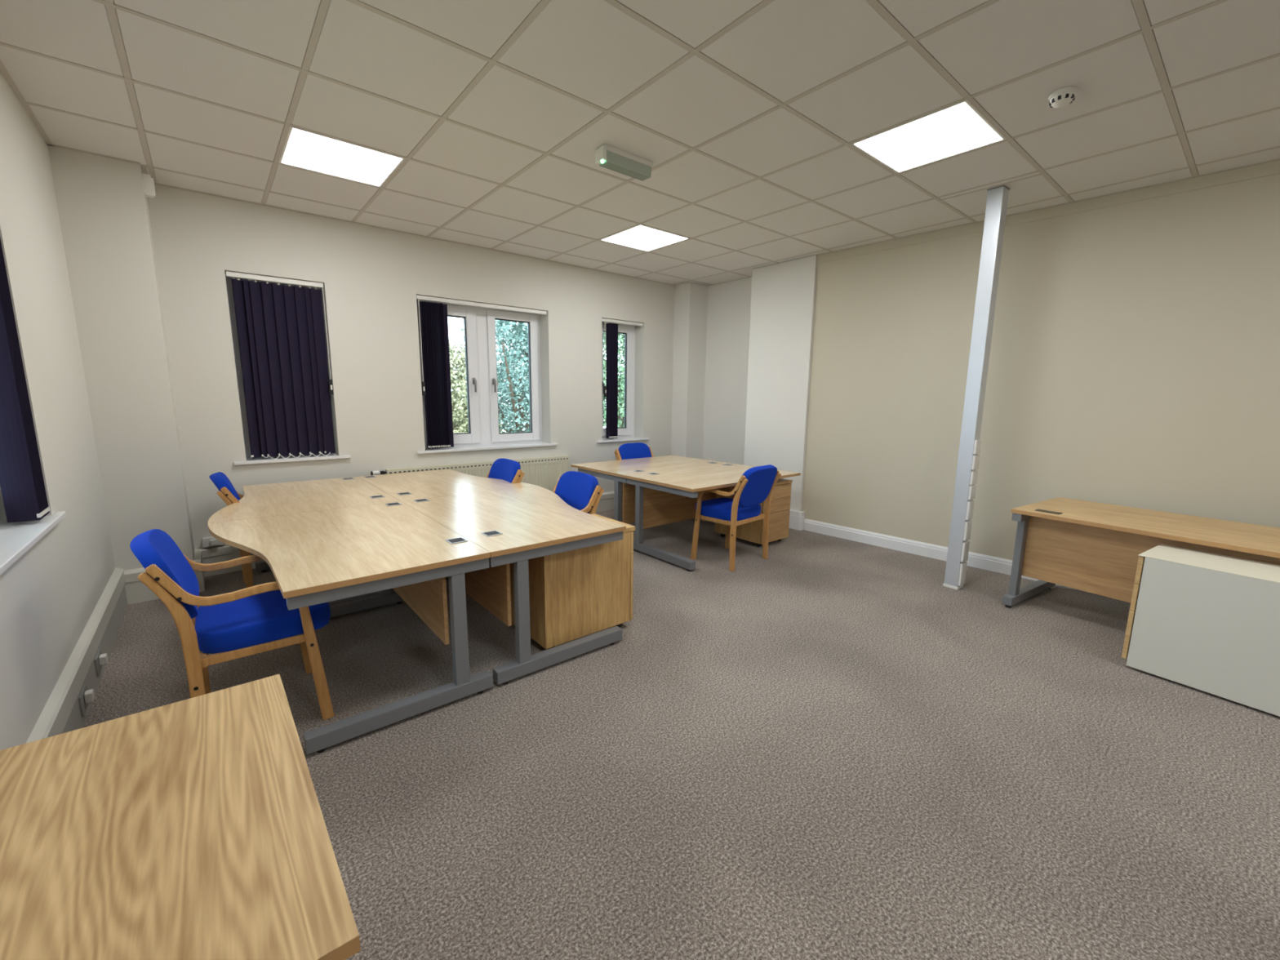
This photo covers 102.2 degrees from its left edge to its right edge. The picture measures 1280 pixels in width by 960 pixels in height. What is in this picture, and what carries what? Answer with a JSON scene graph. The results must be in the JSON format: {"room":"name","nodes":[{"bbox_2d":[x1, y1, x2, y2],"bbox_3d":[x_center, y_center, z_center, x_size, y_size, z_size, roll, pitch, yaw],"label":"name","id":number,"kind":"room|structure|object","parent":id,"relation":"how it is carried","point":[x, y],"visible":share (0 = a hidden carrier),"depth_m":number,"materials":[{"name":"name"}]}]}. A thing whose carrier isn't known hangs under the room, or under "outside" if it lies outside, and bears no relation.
{"room":"office","nodes":[
{"label":"office","id":0,"kind":"room"},
{"bbox_2d":[0,71,194,750],"bbox_3d":[-1.177,-0.130,0.589,0.685,2.840,8.230,-7,12,-39],"label":"wall","id":1,"kind":"structure","parent":0,"point":[76,234],"depth_m":2.98,"materials":[{"name":"white paint"}]},
{"bbox_2d":[0,238,49,522],"bbox_3d":[-2.078,-0.446,1.504,0.091,1.397,1.538,-7,12,-39],"label":"vertical blind","id":2,"kind":"object","parent":1,"relation":"attached to","point":[22,485],"visible":1,"depth_m":2.03,"materials":[{"name":"fabric"}]},
{"bbox_2d":[0,511,66,575],"bbox_3d":[-2.128,-0.421,1.465,0.280,1.440,1.710,-7,12,-39],"label":"windowsill","id":3,"kind":"structure","parent":1,"relation":"in","point":[16,539],"depth_m":1.93,"materials":[{"name":"white paint"}]},
{"bbox_2d":[26,567,128,743],"bbox_3d":[-1.061,1.180,0.608,0.037,0.252,7.366,-7,12,-39],"label":"baseboard","id":4,"kind":"structure","parent":1,"relation":"attached to","point":[61,713],"depth_m":2.31,"materials":[{"name":"beige"}]},
{"bbox_2d":[78,683,94,716],"bbox_3d":[-2.369,0.939,2.218,0.034,0.086,0.140,-7,12,-39],"label":"wall socket","id":5,"kind":"object","parent":1,"relation":"attached to","point":[86,696],"visible":1,"depth_m":2.20,"materials":[{"name":"grey plastic"}]},
{"bbox_2d":[93,648,107,676],"bbox_3d":[-2.624,0.886,2.522,0.034,0.086,0.140,-7,12,-39],"label":"wall socket","id":6,"kind":"object","parent":1,"relation":"attached to","point":[100,660],"visible":1,"depth_m":2.50,"materials":[{"name":"grey plastic"}]},
{"bbox_2d":[142,173,155,198],"bbox_3d":[-3.122,-1.869,3.285,0.053,0.125,0.060,-7,12,-39],"label":"sensor","id":7,"kind":"object","parent":1,"relation":"attached to","point":[148,182],"visible":0.99,"depth_m":3.26,"materials":[{"name":"white plastic"}]},
{"bbox_2d":[147,184,675,549],"bbox_3d":[-1.480,-0.928,5.421,5.865,2.840,0.300,-7,12,-39],"label":"wall","id":8,"kind":"structure","parent":0,"point":[371,277],"depth_m":4.47,"materials":[{"name":"white paint"}]},
{"bbox_2d":[201,536,225,547],"bbox_3d":[-3.248,0.471,3.934,0.130,0.068,0.070,-7,12,-39],"label":"wall socket","id":9,"kind":"object","parent":8,"relation":"attached to","point":[207,541],"visible":0.73,"depth_m":3.91,"materials":[{"name":"white plastic"}]},
{"bbox_2d":[225,274,350,465],"bbox_3d":[-2.885,-0.879,4.196,0.795,1.440,0.280,-7,12,-39],"label":"window","id":10,"kind":"structure","parent":8,"relation":"in","point":[228,282],"depth_m":4.09,"materials":[{"name":"white plastic"}]},
{"bbox_2d":[225,271,335,459],"bbox_3d":[-2.838,-0.881,4.144,0.632,1.412,0.091,-7,12,-39],"label":"vertical blind","id":11,"kind":"object","parent":10,"relation":"attached to","point":[288,388],"visible":1,"depth_m":4.14,"materials":[{"name":"black fabric"}]},
{"bbox_2d":[124,491,614,604],"bbox_3d":[-1.482,0.434,5.193,5.255,0.225,0.402,-7,12,-39],"label":"baseboard","id":12,"kind":"structure","parent":8,"relation":"attached to","point":[136,591],"depth_m":3.91,"materials":[{"name":"beige paint"}]},
{"bbox_2d":[370,455,569,491],"bbox_3d":[-1.585,0.170,5.283,2.081,0.715,0.062,-7,12,-39],"label":"radiator","id":13,"kind":"object","parent":8,"relation":"attached to","point":[545,473],"visible":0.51,"depth_m":5.54,"materials":[{"name":"beige metal"}]},
{"bbox_2d":[385,455,564,474],"bbox_3d":[-1.558,0.025,5.292,1.910,0.429,0.036,-7,12,-39],"label":"grille","id":14,"kind":"object","parent":13,"relation":"attached to","point":[550,464],"depth_m":5.30,"materials":[{"name":"beige metal"}]},
{"bbox_2d":[416,299,558,453],"bbox_3d":[-1.572,-1.042,5.271,1.505,1.440,0.280,-7,12,-39],"label":"window","id":15,"kind":"structure","parent":8,"relation":"in","point":[479,322],"depth_m":5.34,"materials":[{"name":"white plastic"}]},
{"bbox_2d":[416,294,546,448],"bbox_3d":[-1.530,-1.051,5.218,1.333,1.397,0.091,-7,12,-39],"label":"vertical blind","id":16,"kind":"object","parent":15,"relation":"attached to","point":[436,386],"visible":1,"depth_m":4.88,"materials":[{"name":"black fabric"}]},
{"bbox_2d":[596,321,648,443],"bbox_3d":[-0.270,-1.203,6.338,0.796,1.440,0.280,-7,12,-39],"label":"window","id":17,"kind":"structure","parent":8,"relation":"in","point":[626,433],"depth_m":6.50,"materials":[{"name":"white plastic"}]},
{"bbox_2d":[601,318,643,438],"bbox_3d":[-0.227,-1.213,6.284,0.624,1.397,0.091,-7,12,-39],"label":"vertical blind","id":18,"kind":"object","parent":17,"relation":"attached to","point":[611,390],"visible":0.99,"depth_m":6.16,"materials":[{"name":"black fabric"}]},
{"bbox_2d":[0,0,1279,285],"bbox_3d":[1.190,-1.724,1.961,5.740,0.029,8.122,-7,12,-39],"label":"ceiling","id":19,"kind":"structure","parent":0,"point":[593,51],"depth_m":2.46,"materials":[{"name":"tile"}]},
{"bbox_2d":[279,126,404,186],"bbox_3d":[-1.809,-1.948,3.126,0.574,0.030,0.574,-7,12,-39],"label":"recessed light","id":20,"kind":"object","parent":19,"relation":"in","point":[304,149],"visible":0.73,"depth_m":3.10,"materials":[{"name":"white plastic"}]},
{"bbox_2d":[595,143,652,181],"bbox_3d":[-0.092,-1.851,3.027,0.361,0.095,0.090,-7,12,-39],"label":"emergency light","id":21,"kind":"object","parent":19,"relation":"attached to","point":[608,157],"visible":1,"depth_m":2.99,"materials":[{"name":"white plastic"}]},
{"bbox_2d":[0,0,1279,284],"bbox_3d":[1.018,-1.746,2.088,5.665,0.031,7.730,-7,12,-39],"label":"grid","id":22,"kind":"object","parent":19,"relation":"attached to","point":[1147,28],"depth_m":2.54,"materials":[{"name":"beige metal"}]},
{"bbox_2d":[600,224,688,251],"bbox_3d":[0.039,-2.177,4.640,0.574,0.030,0.574,-7,12,-39],"label":"recessed light","id":23,"kind":"object","parent":19,"relation":"in","point":[640,237],"visible":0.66,"depth_m":4.63,"materials":[{"name":"white plastic"}]},
{"bbox_2d":[851,100,1005,173],"bbox_3d":[1.570,-1.861,2.818,0.574,0.030,0.574,-7,12,-39],"label":"recessed light","id":24,"kind":"object","parent":19,"relation":"in","point":[958,128],"visible":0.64,"depth_m":2.79,"materials":[{"name":"white plastic"}]},
{"bbox_2d":[1048,86,1078,107],"bbox_3d":[1.929,-1.740,2.360,0.108,0.052,0.108,-7,12,-39],"label":"smoke detector","id":25,"kind":"object","parent":19,"relation":"attached to","point":[1061,97],"visible":1,"depth_m":2.33,"materials":[{"name":"white plastic"}]},
{"bbox_2d":[82,509,1279,959],"bbox_3d":[0.939,1.065,2.582,6.300,0.120,8.240,-7,12,-39],"label":"floor","id":26,"kind":"structure","parent":0,"point":[824,747],"depth_m":1.94,"materials":[{"name":"carpet"}]},
{"bbox_2d":[0,673,360,959],"bbox_3d":[-0.885,0.919,0.872,0.614,0.685,0.846,-7,12,-39],"label":"desk","id":27,"kind":"object","parent":26,"relation":"on","point":[192,828],"visible":1,"depth_m":0.82,"materials":[{"name":"brown wood"}]},
{"bbox_2d":[208,471,253,587],"bbox_3d":[-2.631,0.353,3.688,0.608,0.852,0.512,-7,12,-39],"label":"armchair","id":28,"kind":"object","parent":26,"relation":"on","point":[227,492],"visible":0.19,"depth_m":3.40,"materials":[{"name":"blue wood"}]},
{"bbox_2d":[129,528,334,719],"bbox_3d":[-1.692,0.607,2.208,0.608,0.852,0.512,-7,12,-39],"label":"armchair","id":29,"kind":"object","parent":26,"relation":"on","point":[256,619],"visible":0.82,"depth_m":2.06,"materials":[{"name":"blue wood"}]},
{"bbox_2d":[208,476,399,604],"bbox_3d":[-2.391,0.439,3.673,0.991,0.690,1.301,-7,12,-39],"label":"desk","id":30,"kind":"object","parent":26,"relation":"on","point":[261,500],"visible":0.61,"depth_m":3.50,"materials":[{"name":"brown wood"}]},
{"bbox_2d":[207,501,493,755],"bbox_3d":[-1.521,0.619,2.638,0.991,0.690,1.421,-7,12,-39],"label":"desk","id":31,"kind":"object","parent":26,"relation":"on","point":[314,557],"visible":0.94,"depth_m":2.35,"materials":[{"name":"brown wood"}]},
{"bbox_2d":[358,469,535,579],"bbox_3d":[-1.618,0.343,4.306,1.011,0.690,1.301,-7,12,-39],"label":"desk","id":32,"kind":"object","parent":26,"relation":"on","point":[403,486],"visible":0.49,"depth_m":4.10,"materials":[{"name":"brown wood"}]},
{"bbox_2d":[485,457,524,483],"bbox_3d":[-1.318,0.269,4.289,0.608,0.852,0.512,-7,12,-39],"label":"armchair","id":33,"kind":"object","parent":26,"relation":"on","point":[506,469],"visible":0.19,"depth_m":4.33,"materials":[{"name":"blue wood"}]},
{"bbox_2d":[401,485,626,684],"bbox_3d":[-0.748,0.523,3.271,1.011,0.690,1.421,-7,12,-39],"label":"desk","id":34,"kind":"object","parent":26,"relation":"on","point":[517,526],"visible":0.83,"depth_m":2.75,"materials":[{"name":"brown wood"}]},
{"bbox_2d":[509,513,635,648],"bbox_3d":[-0.401,0.588,3.085,0.613,0.630,0.424,-7,12,-39],"label":"drawer pedestal","id":35,"kind":"object","parent":26,"relation":"on","point":[574,594],"visible":0.56,"depth_m":2.88,"materials":[{"name":"brown wood"}]},
{"bbox_2d":[552,471,604,514],"bbox_3d":[-0.621,0.391,3.591,0.608,0.852,0.512,-7,12,-39],"label":"armchair","id":36,"kind":"object","parent":26,"relation":"on","point":[581,491],"visible":0.27,"depth_m":3.62,"materials":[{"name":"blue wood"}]},
{"bbox_2d":[614,442,653,511],"bbox_3d":[0.073,0.024,5.869,0.512,0.852,0.608,-7,12,-39],"label":"armchair","id":37,"kind":"object","parent":26,"relation":"on","point":[636,450],"visible":0.22,"depth_m":5.96,"materials":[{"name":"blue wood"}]},
{"bbox_2d":[570,455,729,524],"bbox_3d":[0.127,0.163,5.514,1.450,0.690,0.906,-7,12,-39],"label":"desk","id":38,"kind":"object","parent":26,"relation":"on","point":[615,470],"visible":0.49,"depth_m":5.07,"materials":[{"name":"brown wood"}]},
{"bbox_2d":[624,462,800,570],"bbox_3d":[0.692,0.280,4.842,1.450,0.690,0.862,-7,12,-39],"label":"desk","id":39,"kind":"object","parent":26,"relation":"on","point":[667,496],"visible":0.71,"depth_m":4.66,"materials":[{"name":"brown wood"}]},
{"bbox_2d":[690,464,781,571],"bbox_3d":[0.809,0.273,4.405,0.512,0.852,0.608,-8,13,-43],"label":"armchair","id":40,"kind":"object","parent":26,"relation":"on","point":[756,485],"visible":0.95,"depth_m":4.26,"materials":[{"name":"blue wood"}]},
{"bbox_2d":[715,478,792,546],"bbox_3d":[1.108,0.284,5.088,0.424,0.610,0.587,-7,12,-39],"label":"drawer pedestal","id":41,"kind":"object","parent":26,"relation":"on","point":[780,511],"visible":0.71,"depth_m":4.90,"materials":[{"name":"brown wood"}]},
{"bbox_2d":[942,185,1009,590],"bbox_3d":[2.381,-0.567,3.666,0.102,2.780,0.114,-6,12,-36],"label":"column","id":42,"kind":"structure","parent":26,"relation":"on","point":[970,446],"depth_m":3.63,"materials":[{"name":"silver metal"}]},
{"bbox_2d":[961,564,966,582],"bbox_3d":[2.400,0.698,3.829,0.054,0.130,0.002,-6,12,-36],"label":"socket","id":43,"kind":"object","parent":42,"relation":"attached to","point":[963,566],"depth_m":3.82,"materials":[{"name":"white plastic"}]},
{"bbox_2d":[964,544,968,559],"bbox_3d":[2.402,0.528,3.801,0.054,0.105,0.002,-6,12,-36],"label":"socket","id":44,"kind":"object","parent":42,"relation":"attached to","point":[966,546],"depth_m":3.80,"materials":[{"name":"white plastic"}]},
{"bbox_2d":[966,524,971,537],"bbox_3d":[2.404,0.372,3.775,0.054,0.100,0.002,-6,12,-36],"label":"socket","id":45,"kind":"object","parent":42,"relation":"attached to","point":[968,526],"depth_m":3.77,"materials":[{"name":"white plastic"}]},
{"bbox_2d":[968,503,973,517],"bbox_3d":[2.406,0.222,3.751,0.054,0.095,0.002,-6,12,-36],"label":"socket","id":46,"kind":"object","parent":42,"relation":"attached to","point":[971,505],"depth_m":3.75,"materials":[{"name":"white plastic"}]},
{"bbox_2d":[971,488,975,497],"bbox_3d":[2.407,0.091,3.729,0.054,0.060,0.002,-6,12,-36],"label":"socket","id":47,"kind":"object","parent":42,"relation":"attached to","point":[973,490],"depth_m":3.73,"materials":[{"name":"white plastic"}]},
{"bbox_2d":[973,474,977,481],"bbox_3d":[2.408,-0.015,3.712,0.054,0.055,0.002,-6,12,-36],"label":"socket","id":48,"kind":"object","parent":42,"relation":"attached to","point":[975,476],"depth_m":3.71,"materials":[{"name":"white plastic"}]},
{"bbox_2d":[974,457,978,466],"bbox_3d":[2.409,-0.126,3.693,0.054,0.060,0.002,-6,12,-36],"label":"socket","id":49,"kind":"object","parent":42,"relation":"attached to","point":[976,460],"depth_m":3.69,"materials":[{"name":"white plastic"}]},
{"bbox_2d":[976,442,981,451],"bbox_3d":[2.410,-0.234,3.675,0.054,0.060,0.002,-6,12,-36],"label":"socket","id":50,"kind":"object","parent":42,"relation":"attached to","point":[978,444],"depth_m":3.67,"materials":[{"name":"white plastic"}]},
{"bbox_2d":[1002,497,1279,608],"bbox_3d":[3.215,0.607,3.019,0.790,0.690,1.600,-5,11,-33],"label":"office desk","id":51,"kind":"object","parent":26,"relation":"on","point":[1095,548],"visible":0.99,"depth_m":3.18,"materials":[{"name":"brown wood"}]},
{"bbox_2d":[1121,543,1279,716],"bbox_3d":[2.888,0.717,2.563,0.386,0.615,0.604,-5,11,-32],"label":"cabinet","id":52,"kind":"object","parent":26,"relation":"on","point":[1205,621],"visible":1,"depth_m":2.48,"materials":[{"name":"beige metal"}]},
{"bbox_2d":[671,276,751,464],"bbox_3d":[1.285,-0.999,6.223,0.580,2.778,1.990,-7,12,-39],"label":"wall","id":53,"kind":"structure","parent":0,"point":[712,322],"depth_m":6.55,"materials":[{"name":"white paint"}]},
{"bbox_2d":[788,509,804,530],"bbox_3d":[1.464,0.383,5.790,0.074,0.195,0.820,-7,12,-39],"label":"trim","id":54,"kind":"structure","parent":53,"relation":"attached to","point":[797,518],"depth_m":5.50,"materials":[{"name":"white paint"}]},
{"bbox_2d":[743,254,817,511],"bbox_3d":[1.681,-0.920,5.772,0.555,2.777,0.780,-7,12,-39],"label":"wall pier","id":55,"kind":"object","parent":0,"point":[782,313],"visible":0.51,"depth_m":5.51,"materials":[{"name":"white paint"}]},
{"bbox_2d":[801,173,1279,559],"bbox_3d":[3.812,-0.528,3.336,0.620,2.840,5.740,-7,12,-39],"label":"wall","id":56,"kind":"structure","parent":0,"point":[1134,362],"depth_m":3.78,"materials":[{"name":"beige paint"}]},
{"bbox_2d":[0,60,1279,285],"bbox_3d":[0.993,-1.737,2.068,5.600,0.023,7.730,-7,12,-39],"label":"trim","id":57,"kind":"structure","parent":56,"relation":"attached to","point":[3,71],"depth_m":3.45,"materials":[{"name":"beige"}]},
{"bbox_2d":[803,518,1088,592],"bbox_3d":[3.652,0.832,3.434,0.018,0.120,5.742,-8,13,-42],"label":"baseboard","id":58,"kind":"structure","parent":56,"relation":"attached to","point":[999,565],"depth_m":4.74,"materials":[{"name":"white paint"}]},
{"bbox_2d":[817,160,1279,262],"bbox_3d":[3.682,-1.814,3.004,0.008,0.072,5.746,-8,13,-42],"label":"trim","id":59,"kind":"structure","parent":56,"relation":"attached to","point":[1270,168],"depth_m":3.60,"materials":[{"name":"beige"}]},
{"label":"outside","id":60,"kind":"structure","parent":0,"visible":0},
{"bbox_3d":[-8.954,1.524,19.094,70.000,0.200,80.000,-7,12,-39],"label":"ground","id":61,"kind":"structure","parent":60,"visible":0},
{"bbox_2d":[448,339,502,433],"bbox_3d":[-3.791,-0.074,11.087,1.970,5.673,1.867,-7,12,-39],"label":"tree","id":62,"kind":"object","parent":61,"relation":"on","point":[460,407],"visible":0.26,"depth_m":10.41,"materials":[{"name":"green plant"}]},
{"bbox_2d":[451,358,527,432],"bbox_3d":[-5.230,-0.853,15.391,5.577,5.784,3.618,-4,11,-28],"label":"tree","id":63,"kind":"object","parent":61,"relation":"on","point":[500,428],"visible":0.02,"depth_m":15.00,"materials":[{"name":"green plant"}]},
{"bbox_2d":[458,317,529,432],"bbox_3d":[-2.646,-1.940,12.003,2.966,9.080,2.900,2,9,8],"label":"tree","id":64,"kind":"object","parent":61,"relation":"on","point":[522,424],"visible":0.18,"depth_m":11.39,"materials":[{"name":"green plant"}]},
{"bbox_2d":[495,320,529,432],"bbox_3d":[-2.565,-1.702,14.144,3.311,7.918,2.840,1,9,0],"label":"tree","id":65,"kind":"object","parent":61,"relation":"on","point":[523,353],"visible":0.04,"depth_m":13.26,"materials":[{"name":"green plant"}]},
{"bbox_2d":[603,332,624,427],"bbox_3d":[-0.453,-1.553,13.237,2.794,7.962,3.087,4,10,20],"label":"tree","id":66,"kind":"object","parent":61,"relation":"on","point":[620,336],"visible":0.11,"depth_m":12.46,"materials":[{"name":"green plant"}]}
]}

